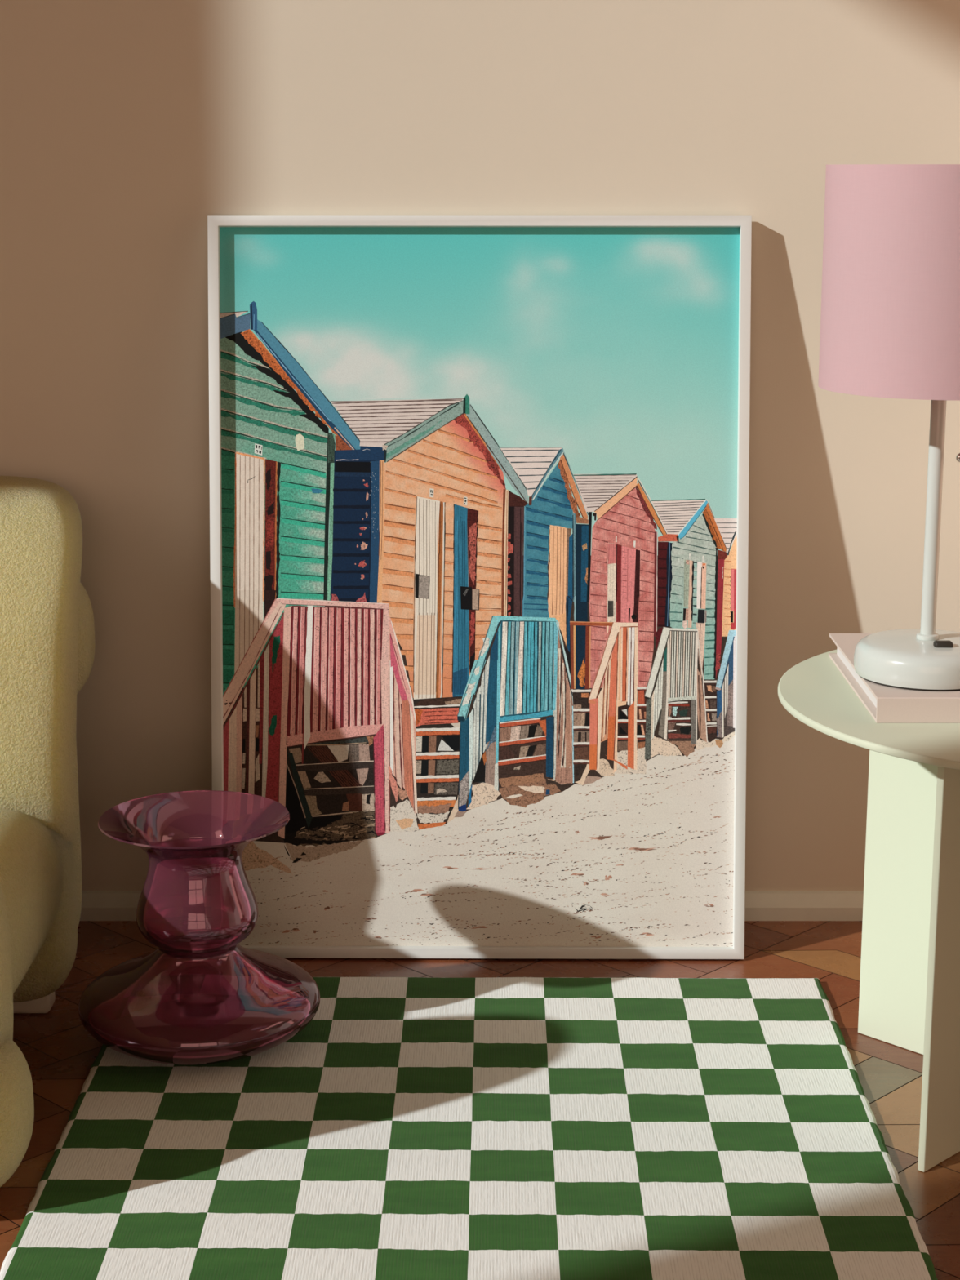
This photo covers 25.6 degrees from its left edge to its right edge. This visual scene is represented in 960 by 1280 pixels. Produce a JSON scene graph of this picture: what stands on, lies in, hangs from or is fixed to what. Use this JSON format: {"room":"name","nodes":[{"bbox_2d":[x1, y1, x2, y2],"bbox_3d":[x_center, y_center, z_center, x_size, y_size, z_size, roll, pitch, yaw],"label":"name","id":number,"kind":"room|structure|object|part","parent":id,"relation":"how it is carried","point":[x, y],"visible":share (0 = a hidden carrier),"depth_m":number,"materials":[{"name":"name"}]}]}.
{"room":"living room","nodes":[
{"label":"living room","id":0,"kind":"room"},
{"bbox_2d":[0,0,959,890],"bbox_3d":[-0.625,-1.215,2.595,4.190,3.360,0.120,0,13,0],"label":"wall","id":1,"kind":"structure","parent":0,"point":[125,125],"depth_m":2.68,"materials":[{"name":"paint"}]},
{"bbox_2d":[80,890,863,920],"bbox_3d":[-0.625,0.362,2.878,3.950,0.038,0.016,0,13,0],"label":"baseboard","id":2,"kind":"structure","parent":1,"relation":"attached to","point":[96,905],"depth_m":2.87,"materials":[{"name":"paint"}]},
{"bbox_2d":[0,920,959,1279],"bbox_3d":[-0.625,0.881,0.780,3.990,0.060,4.378,0,13,0],"label":"floor","id":3,"kind":"structure","parent":0,"point":[60,1053],"depth_m":2.54,"materials":[{"name":"wood"}]},
{"bbox_2d":[0,475,95,1186],"bbox_3d":[-0.840,0.181,2.361,0.794,0.616,0.860,0,13,0],"label":"armchair","id":4,"kind":"object","parent":3,"relation":"on","point":[47,644],"visible":1,"depth_m":2.49,"materials":[{"name":"yellow fabric"}]},
{"bbox_3d":[-0.600,0.305,2.348,0.228,0.196,0.430,0,13,0],"label":"armrest","id":5,"kind":"part","parent":4,"relation":"part of","materials":[{"name":"yellow fabric"}]},
{"bbox_3d":[-0.835,0.108,2.623,0.686,0.589,0.312,0,13,0],"label":"backrest","id":6,"kind":"part","parent":4,"relation":"part of","materials":[{"name":"yellow fabric"}]},
{"bbox_2d":[0,977,937,1279],"bbox_3d":[-0.011,0.569,2.017,0.870,0.009,1.316,0,13,0],"label":"checkered rug","id":7,"kind":"object","parent":3,"relation":"on","point":[415,1128],"visible":0.89,"depth_m":2.19,"materials":[{"name":"fabric"}]},
{"bbox_2d":[78,790,319,1065],"bbox_3d":[-0.329,0.332,2.458,0.282,0.261,0.282,0,13,0],"label":"glass vase","id":8,"kind":"object","parent":7,"relation":"on","point":[202,997],"visible":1,"depth_m":2.40,"materials":[{"name":"glass"}]},
{"bbox_2d":[207,214,751,959],"bbox_3d":[-0.001,-0.063,2.706,0.686,0.942,0.162,0,13,0],"label":"picture frame","id":9,"kind":"object","parent":3,"relation":"on","point":[479,485],"visible":1,"depth_m":2.71,"materials":[{"name":"multicoloured paper"}]},
{"bbox_2d":[777,649,959,1172],"bbox_3d":[0.628,0.281,2.281,0.622,0.455,0.622,0,13,0],"label":"side table","id":10,"kind":"object","parent":3,"relation":"on","point":[909,998],"visible":0.69,"depth_m":2.30,"materials":[{"name":"beige wood"}]},
{"bbox_2d":[828,633,959,723],"bbox_3d":[0.514,0.038,2.266,0.232,0.026,0.300,0,13,0],"label":"book","id":11,"kind":"object","parent":10,"relation":"on","point":[886,704],"visible":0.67,"depth_m":2.12,"materials":[{"name":"pink paper"}]},
{"bbox_2d":[817,164,959,691],"bbox_3d":[0.467,-0.218,2.153,0.243,0.521,0.243,0,13,0],"label":"table lamp","id":12,"kind":"object","parent":11,"relation":"on","point":[890,315],"visible":1,"depth_m":2.04,"materials":[{"name":"pink fabric"}]},
{"bbox_3d":[0.467,-0.364,2.121,0.243,0.221,0.243,0,13,0],"label":"lamp shade","id":13,"kind":"part","parent":12,"relation":"part of","materials":[{"name":"pink fabric"}]},
{"bbox_3d":[0.628,0.285,2.282,0.505,0.447,0.008,12,18,44],"label":"leg panel","id":14,"kind":"part","parent":10,"relation":"part of","materials":[{"name":"beige wood"}]},
{"bbox_3d":[0.628,0.285,2.282,0.505,0.447,0.008,-12,18,-44],"label":"leg panel","id":15,"kind":"part","parent":10,"relation":"part of","materials":[{"name":"beige wood"}]}
]}

